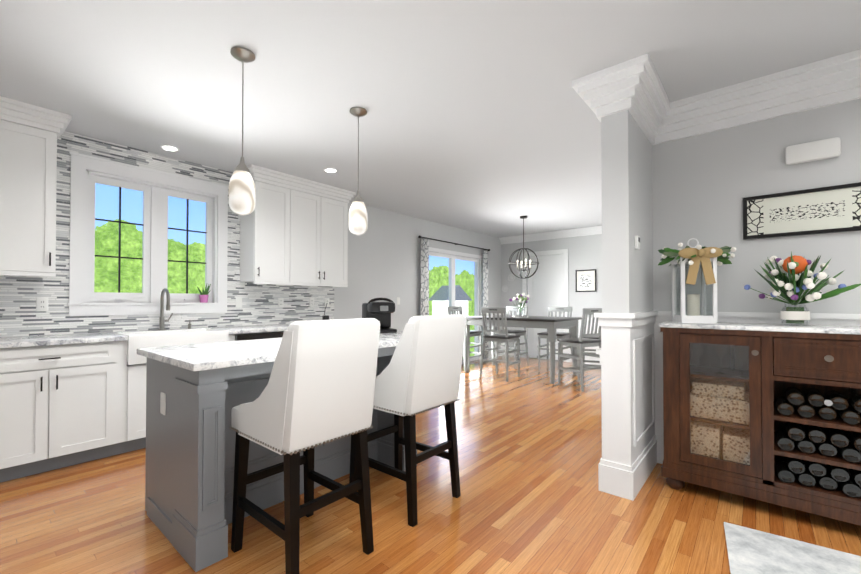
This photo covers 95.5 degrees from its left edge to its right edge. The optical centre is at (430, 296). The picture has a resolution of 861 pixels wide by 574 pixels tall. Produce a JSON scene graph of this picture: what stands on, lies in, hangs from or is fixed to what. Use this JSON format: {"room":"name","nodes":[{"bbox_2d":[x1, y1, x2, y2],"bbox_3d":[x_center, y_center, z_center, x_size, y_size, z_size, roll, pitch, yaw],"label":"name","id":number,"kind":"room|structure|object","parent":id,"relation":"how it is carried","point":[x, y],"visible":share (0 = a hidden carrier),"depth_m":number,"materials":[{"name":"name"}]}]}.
{"room":"kitchen","nodes":[
{"label":"kitchen","id":0,"kind":"room"},
{"bbox_2d":[89,170,500,359],"bbox_3d":[-1.587,-0.044,5.142,0.150,2.640,10.050,-1,-1,40],"label":"wall","id":1,"kind":"structure","parent":0,"point":[384,255],"depth_m":6.30,"materials":[{"name":"grey paint"}]},
{"bbox_2d":[0,96,71,276],"bbox_3d":[-3.259,-0.773,2.704,0.417,1.239,1.090,-1,-1,40],"label":"upper cabinet","id":2,"kind":"object","parent":1,"relation":"attached to","point":[30,134],"visible":1,"depth_m":2.87,"materials":[{"name":"white wood"}]},
{"bbox_2d":[67,152,228,315],"bbox_3d":[-2.669,-0.520,3.811,0.165,1.380,1.290,-1,-1,40],"label":"kitchen window","id":3,"kind":"structure","parent":1,"relation":"in","point":[156,188],"depth_m":3.76,"materials":[{"name":"white wood"}]},
{"bbox_2d":[197,284,210,302],"bbox_3d":[-2.364,-0.038,4.079,0.131,0.200,0.132,-1,-1,40],"label":"potted plant","id":4,"kind":"object","parent":3,"relation":"on","point":[203,296],"visible":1,"depth_m":4.05,"materials":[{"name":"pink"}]},
{"bbox_2d":[0,131,333,336],"bbox_3d":[-2.985,-0.535,3.353,0.008,1.698,5.198,-1,-1,40],"label":"tile backsplash","id":5,"kind":"structure","parent":1,"relation":"attached to","point":[20,315],"depth_m":3.58,"materials":[{"name":"tile"}]},
{"bbox_2d":[36,297,47,310],"bbox_3d":[-3.133,0.062,3.156,0.008,0.114,0.070,-1,-1,40],"label":"electrical outlet","id":6,"kind":"object","parent":5,"relation":"attached to","point":[41,303],"visible":1,"depth_m":3.15,"materials":[{"name":"white plastic"}]},
{"bbox_2d":[236,297,241,307],"bbox_3d":[-2.132,0.066,4.352,0.008,0.114,0.070,-1,-1,40],"label":"electrical outlet","id":7,"kind":"object","parent":5,"relation":"attached to","point":[238,302],"visible":1,"depth_m":4.35,"materials":[{"name":"white plastic"}]},
{"bbox_2d":[278,298,283,306],"bbox_3d":[-1.811,0.071,4.736,0.008,0.114,0.070,-1,-1,40],"label":"electrical outlet","id":8,"kind":"object","parent":5,"relation":"attached to","point":[280,302],"visible":1,"depth_m":4.73,"materials":[{"name":"white plastic"}]},
{"bbox_2d":[309,298,313,306],"bbox_3d":[-1.535,0.075,5.066,0.008,0.114,0.070,-1,-1,40],"label":"electrical outlet","id":9,"kind":"object","parent":5,"relation":"attached to","point":[311,302],"visible":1,"depth_m":5.06,"materials":[{"name":"white plastic"}]},
{"bbox_2d":[325,298,328,306],"bbox_3d":[-1.388,0.077,5.242,0.008,0.114,0.070,-1,-1,40],"label":"electrical outlet","id":10,"kind":"object","parent":5,"relation":"attached to","point":[327,301],"visible":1,"depth_m":5.24,"materials":[{"name":"white plastic"}]},
{"bbox_2d":[240,176,291,284],"bbox_3d":[-1.868,-0.701,4.421,0.346,1.135,0.410,-1,-1,40],"label":"upper cabinet","id":11,"kind":"object","parent":1,"relation":"attached to","point":[265,233],"depth_m":4.30,"materials":[{"name":"white wood"}]},
{"bbox_2d":[292,184,347,286],"bbox_3d":[-1.474,-0.695,4.893,0.346,1.135,0.820,-1,-1,40],"label":"upper cabinet","id":12,"kind":"object","parent":1,"relation":"attached to","point":[293,230],"depth_m":4.76,"materials":[{"name":"white wood"}]},
{"bbox_2d":[418,235,489,250],"bbox_3d":[0.505,-0.996,7.446,0.113,0.050,2.258,-1,-1,40],"label":"curtain rod","id":13,"kind":"object","parent":1,"relation":"attached to","point":[419,236],"visible":0.96,"depth_m":7.28,"materials":[{"name":"grey metal"}]},
{"bbox_2d":[420,238,428,315],"bbox_3d":[-0.092,0.138,6.667,0.064,2.252,0.210,-1,-1,40],"label":"curtain","id":14,"kind":"object","parent":13,"relation":"hanging from","point":[424,303],"visible":0.65,"depth_m":6.63,"materials":[{"name":"white fabric"}]},
{"bbox_2d":[483,250,487,358],"bbox_3d":[1.156,0.156,8.159,0.064,2.252,0.200,-1,-1,40],"label":"curtain","id":15,"kind":"object","parent":13,"relation":"hanging from","point":[485,278],"visible":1,"depth_m":8.12,"materials":[{"name":"white fabric"}]},
{"bbox_2d":[429,247,482,362],"bbox_3d":[0.432,0.219,7.499,0.118,2.170,1.940,-1,-1,40],"label":"sliding glass door","id":16,"kind":"structure","parent":1,"relation":"in","point":[452,257],"depth_m":7.79,"materials":[{"name":"white"}]},
{"bbox_2d":[486,349,501,358],"bbox_3d":[1.323,1.246,8.475,0.018,0.140,0.620,-1,-1,40],"label":"baseboard","id":17,"kind":"structure","parent":1,"relation":"attached to","point":[489,352],"depth_m":8.42,"materials":[{"name":"white wood"}]},
{"bbox_2d":[0,356,860,573],"bbox_3d":[1.440,1.270,2.595,8.040,0.050,10.050,-1,-1,40],"label":"floor","id":18,"kind":"structure","parent":0,"point":[532,499],"depth_m":2.21,"materials":[{"name":"brown wood"}]},
{"bbox_2d":[0,340,123,481],"bbox_3d":[-2.898,0.798,2.945,0.639,0.899,0.793,-1,-1,40],"label":"base cabinet","id":19,"kind":"object","parent":18,"relation":"on","point":[66,400],"depth_m":2.78,"materials":[{"name":"white wood"}]},
{"bbox_2d":[0,324,288,347],"bbox_3d":[-2.729,0.329,3.149,0.642,0.034,5.228,-1,-1,40],"label":"countertop","id":20,"kind":"structure","parent":19,"relation":"on","point":[5,342],"depth_m":2.97,"materials":[{"name":"white stone"}]},
{"bbox_2d":[158,288,172,329],"bbox_3d":[-2.475,0.119,3.693,0.218,0.398,0.123,-1,-1,40],"label":"faucet","id":21,"kind":"object","parent":20,"relation":"on","point":[162,320],"visible":1,"depth_m":3.71,"materials":[{"name":"silver metal"}]},
{"bbox_2d":[116,328,227,363],"bbox_3d":[-2.314,0.426,3.515,0.495,0.230,0.760,-1,-1,40],"label":"sink","id":22,"kind":"object","parent":20,"relation":"in","point":[168,337],"depth_m":3.34,"materials":[{"name":"white ceramic"}]},
{"bbox_2d":[322,304,328,319],"bbox_3d":[-1.379,0.209,5.160,0.119,0.251,0.118,-1,-1,40],"label":"gadget","id":23,"kind":"object","parent":20,"relation":"on","point":[325,317],"visible":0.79,"depth_m":5.11,"materials":[{"name":"black plastic"}]},
{"bbox_2d":[124,332,235,452],"bbox_3d":[-2.377,0.806,3.567,0.639,0.899,0.830,-1,-1,40],"label":"base cabinet","id":24,"kind":"object","parent":18,"relation":"on","point":[134,374],"depth_m":3.12,"materials":[{"name":"white wood"}]},
{"bbox_2d":[236,328,287,340],"bbox_3d":[-1.906,0.813,4.130,0.639,0.899,0.638,-1,-1,40],"label":"dishwasher","id":25,"kind":"object","parent":18,"relation":"on","point":[240,336],"depth_m":3.88,"materials":[{"name":"black metal"}]},
{"bbox_2d":[145,347,416,571],"bbox_3d":[-0.798,0.793,2.698,0.822,0.905,1.772,-1,-1,40],"label":"kitchen island","id":26,"kind":"object","parent":18,"relation":"on","point":[205,388],"depth_m":2.00,"materials":[{"name":"grey wood"}]},
{"bbox_2d":[160,392,165,414],"bbox_3d":[-1.424,0.569,2.079,0.070,0.114,0.008,-1,-1,40],"label":"outlet","id":27,"kind":"object","parent":26,"relation":"attached to","point":[162,403],"visible":0.98,"depth_m":2.07,"materials":[{"name":"white plastic"}]},
{"bbox_2d":[137,331,402,370],"bbox_3d":[-0.762,0.324,2.734,0.880,0.035,1.920,-1,-1,40],"label":"island countertop","id":28,"kind":"structure","parent":26,"relation":"on","point":[243,353],"depth_m":2.09,"materials":[{"name":"white stone"}]},
{"bbox_2d":[362,298,396,332],"bbox_3d":[-0.460,0.162,3.500,0.242,0.307,0.302,0,-1,-25],"label":"coffee maker","id":29,"kind":"object","parent":28,"relation":"on","point":[381,312],"visible":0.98,"depth_m":3.42,"materials":[{"name":"black plastic"}]},
{"bbox_2d":[229,318,379,573],"bbox_3d":[-0.607,0.671,1.896,0.606,1.135,0.470,-1,-1,40],"label":"stool","id":30,"kind":"object","parent":18,"relation":"on","point":[319,389],"visible":1,"depth_m":1.71,"materials":[{"name":"white leather"}]},
{"bbox_2d":[349,314,465,526],"bbox_3d":[-0.144,0.678,2.434,0.606,1.135,0.470,-1,-1,40],"label":"stool","id":31,"kind":"object","parent":18,"relation":"on","point":[421,372],"visible":0.9,"depth_m":2.22,"materials":[{"name":"white leather"}]},
{"bbox_2d":[448,306,481,369],"bbox_3d":[0.634,0.742,7.220,0.481,1.122,0.503,-1,-1,40],"label":"dining chair","id":32,"kind":"object","parent":18,"relation":"on","point":[473,333],"visible":0.56,"depth_m":7.22,"materials":[{"name":"grey paint"}]},
{"bbox_2d":[479,307,520,381],"bbox_3d":[1.125,0.730,6.247,0.503,1.122,0.481,-1,-1,40],"label":"dining chair","id":33,"kind":"object","parent":18,"relation":"on","point":[506,338],"visible":1,"depth_m":6.14,"materials":[{"name":"grey paint"}]},
{"bbox_2d":[494,306,528,368],"bbox_3d":[1.512,0.743,7.333,0.503,1.122,0.481,-1,-1,40],"label":"dining chair","id":34,"kind":"object","parent":18,"relation":"on","point":[515,332],"visible":0.6,"depth_m":7.32,"materials":[{"name":"grey paint"}]},
{"bbox_2d":[464,315,581,383],"bbox_3d":[1.504,0.819,6.621,1.720,0.950,1.100,-1,-1,40],"label":"dining table","id":35,"kind":"object","parent":18,"relation":"on","point":[551,324],"visible":0.79,"depth_m":6.17,"materials":[{"name":"grey wood"}]},
{"bbox_3d":[1.510,0.331,6.557,0.280,0.022,0.280,-1,-1,40],"label":"plate","id":36,"kind":"object","parent":35,"relation":"on","visible":0},
{"bbox_2d":[509,293,528,314],"bbox_3d":[1.499,0.125,6.560,0.341,0.388,0.202,-1,-1,40],"label":"vase","id":37,"kind":"object","parent":36,"relation":"on","point":[520,298],"visible":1,"depth_m":6.52,"materials":[{"name":"clear glass"}]},
{"bbox_2d":[537,307,572,374],"bbox_3d":[2.164,0.737,6.788,0.503,1.122,0.481,-1,-1,40],"label":"dining chair","id":38,"kind":"object","parent":18,"relation":"on","point":[559,335],"visible":0.69,"depth_m":6.77,"materials":[{"name":"grey paint"}]},
{"bbox_2d":[557,308,601,391],"bbox_3d":[2.154,0.722,5.594,0.503,1.122,0.481,0,-1,-28],"label":"dining chair","id":39,"kind":"object","parent":18,"relation":"on","point":[579,342],"visible":0.77,"depth_m":5.44,"materials":[{"name":"grey paint"}]},
{"bbox_2d":[582,336,600,376],"bbox_3d":[2.583,0.728,6.043,0.481,1.122,0.503,0,-1,26],"label":"dining chair","id":40,"kind":"object","parent":18,"relation":"on","point":[584,350],"visible":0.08,"depth_m":6.06,"materials":[{"name":"grey paint"}]},
{"bbox_2d":[659,321,860,525],"bbox_3d":[2.232,0.706,2.217,1.560,1.070,0.475,-1,-1,40],"label":"sideboard","id":41,"kind":"object","parent":18,"relation":"on","point":[775,421],"visible":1,"depth_m":2.24,"materials":[{"name":"brown wood"}]},
{"bbox_2d":[658,238,735,323],"bbox_3d":[1.781,-0.110,2.627,0.452,0.569,0.388,0,-1,16],"label":"lantern","id":42,"kind":"object","parent":41,"relation":"on","point":[696,256],"visible":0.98,"depth_m":2.55,"materials":[{"name":"white wood"}]},
{"bbox_2d":[744,252,860,325],"bbox_3d":[2.132,-0.051,2.283,0.467,0.442,0.370,0,-1,35],"label":"vase","id":43,"kind":"object","parent":41,"relation":"on","point":[793,285],"visible":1,"depth_m":2.26,"materials":[{"name":"white ceramic"}]},
{"bbox_2d":[724,522,860,573],"bbox_3d":[2.106,1.217,0.825,2.300,0.012,1.600,0,-1,34],"label":"rug","id":44,"kind":"object","parent":18,"relation":"on","point":[751,551],"visible":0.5,"depth_m":1.84,"materials":[{"name":"white fabric"}]},
{"bbox_2d":[0,0,860,237],"bbox_3d":[1.440,-1.420,2.628,8.040,0.050,10.050,-1,-1,40],"label":"ceiling","id":45,"kind":"structure","parent":0,"point":[480,117],"depth_m":2.48,"materials":[{"name":"white paint"}]},
{"bbox_2d":[160,145,178,151],"bbox_3d":[-2.423,-1.379,3.636,0.150,0.006,0.150,-1,-1,40],"label":"recessed light","id":46,"kind":"object","parent":45,"relation":"in","point":[169,148],"visible":1,"depth_m":3.63,"materials":[{"name":"white"}]},
{"bbox_2d":[228,46,254,215],"bbox_3d":[-1.079,-0.931,2.245,0.140,0.934,0.140,-1,-1,40],"label":"pendant light","id":47,"kind":"object","parent":45,"relation":"hanging from","point":[241,199],"visible":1,"depth_m":2.20,"materials":[{"name":"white glass"}]},
{"bbox_2d":[323,168,337,172],"bbox_3d":[-1.087,-1.372,4.252,0.150,0.006,0.150,-1,-1,40],"label":"recessed light","id":48,"kind":"object","parent":45,"relation":"in","point":[330,170],"visible":1,"depth_m":4.24,"materials":[{"name":"white"}]},
{"bbox_2d":[349,107,367,234],"bbox_3d":[-0.539,-0.923,2.921,0.140,0.934,0.140,-1,-1,40],"label":"pendant light","id":49,"kind":"object","parent":45,"relation":"hanging from","point":[358,219],"visible":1,"depth_m":2.88,"materials":[{"name":"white glass"}]},
{"bbox_2d":[508,216,538,278],"bbox_3d":[1.561,-0.824,6.554,0.512,1.045,0.512,-1,-1,40],"label":"chandelier","id":50,"kind":"object","parent":45,"relation":"hanging from","point":[529,264],"visible":1,"depth_m":6.54,"materials":[{"name":"grey metal"}]},
{"bbox_2d":[501,234,601,346],"bbox_3d":[3.058,-0.013,7.710,3.980,2.640,0.150,-1,-1,40],"label":"wall","id":51,"kind":"structure","parent":0,"point":[584,252],"depth_m":7.82,"materials":[{"name":"grey paint"}]},
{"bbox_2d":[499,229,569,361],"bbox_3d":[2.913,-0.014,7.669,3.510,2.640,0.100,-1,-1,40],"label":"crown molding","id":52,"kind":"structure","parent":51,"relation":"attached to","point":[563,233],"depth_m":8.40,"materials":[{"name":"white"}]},
{"bbox_2d":[522,249,568,361],"bbox_3d":[2.389,0.177,8.171,1.000,2.270,0.138,-1,-1,40],"label":"door frame","id":53,"kind":"structure","parent":51,"relation":"attached to","point":[546,284],"depth_m":8.21,"materials":[{"name":"white wood"}]},
{"bbox_2d":[575,269,595,291],"bbox_3d":[3.028,-0.309,7.624,0.390,0.430,0.023,-1,-1,40],"label":"framed picture","id":54,"kind":"object","parent":51,"relation":"attached to","point":[585,280],"visible":0.92,"depth_m":7.61,"materials":[{"name":"black"}]},
{"bbox_2d":[570,70,617,493],"bbox_3d":[2.671,-0.052,4.489,0.160,2.640,5.290,-1,-1,40],"label":"wall trim","id":55,"kind":"structure","parent":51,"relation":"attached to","point":[595,89],"depth_m":2.49,"materials":[{"name":"white wood"}]},
{"bbox_2d":[601,110,652,312],"bbox_3d":[2.823,-0.052,4.453,0.160,2.640,5.150,-1,-1,40],"label":"wall column","id":56,"kind":"structure","parent":0,"point":[627,205],"depth_m":2.51,"materials":[{"name":"grey paint"}]},
{"bbox_2d":[635,235,639,249],"bbox_3d":[1.351,-0.353,2.552,0.022,0.085,0.070,-1,-1,40],"label":"thermostat","id":57,"kind":"object","parent":56,"relation":"attached to","point":[637,242],"visible":1,"depth_m":2.53,"materials":[{"name":"white plastic"}]},
{"bbox_2d":[652,98,860,313],"bbox_3d":[3.248,-0.085,1.790,3.910,2.640,0.150,-1,-1,40],"label":"wall","id":58,"kind":"structure","parent":0,"point":[704,185],"depth_m":2.63,"materials":[{"name":"grey paint"}]},
{"bbox_2d":[618,53,673,500],"bbox_3d":[1.427,-0.076,2.550,0.140,2.640,0.720,-1,-1,40],"label":"wall trim","id":59,"kind":"structure","parent":58,"relation":"attached to","point":[630,352],"depth_m":2.54,"materials":[{"name":"white wood"}]},
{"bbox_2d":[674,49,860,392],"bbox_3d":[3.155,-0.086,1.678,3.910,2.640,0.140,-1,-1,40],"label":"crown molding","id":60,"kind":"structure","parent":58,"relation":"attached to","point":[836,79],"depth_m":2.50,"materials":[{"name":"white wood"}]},
{"bbox_2d":[743,182,860,239],"bbox_3d":[2.341,-0.527,2.440,0.610,0.280,0.020,-1,-1,40],"label":"sign frame","id":61,"kind":"object","parent":58,"relation":"attached to","point":[831,209],"visible":0.95,"depth_m":2.44,"materials":[{"name":"black wood"}]},
{"bbox_2d":[784,137,840,164],"bbox_3d":[2.357,-0.897,2.417,0.250,0.120,0.043,-1,-1,40],"label":"door chime","id":62,"kind":"object","parent":58,"relation":"attached to","point":[815,150],"visible":0.98,"depth_m":2.40,"materials":[{"name":"white plastic"}]},
{"label":"outside","id":63,"kind":"structure","parent":0,"visible":0},
{"bbox_2d":[94,183,473,358],"bbox_3d":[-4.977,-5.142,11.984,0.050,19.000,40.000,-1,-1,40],"label":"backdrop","id":64,"kind":"structure","parent":63,"point":[110,280],"depth_m":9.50,"materials":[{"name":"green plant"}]},
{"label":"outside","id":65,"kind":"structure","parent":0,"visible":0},
{"bbox_2d":[429,285,471,315],"bbox_3d":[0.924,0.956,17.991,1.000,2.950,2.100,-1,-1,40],"label":"house","id":66,"kind":"structure","parent":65,"point":[438,301],"depth_m":17.57,"materials":[{"name":"white"}]}
]}

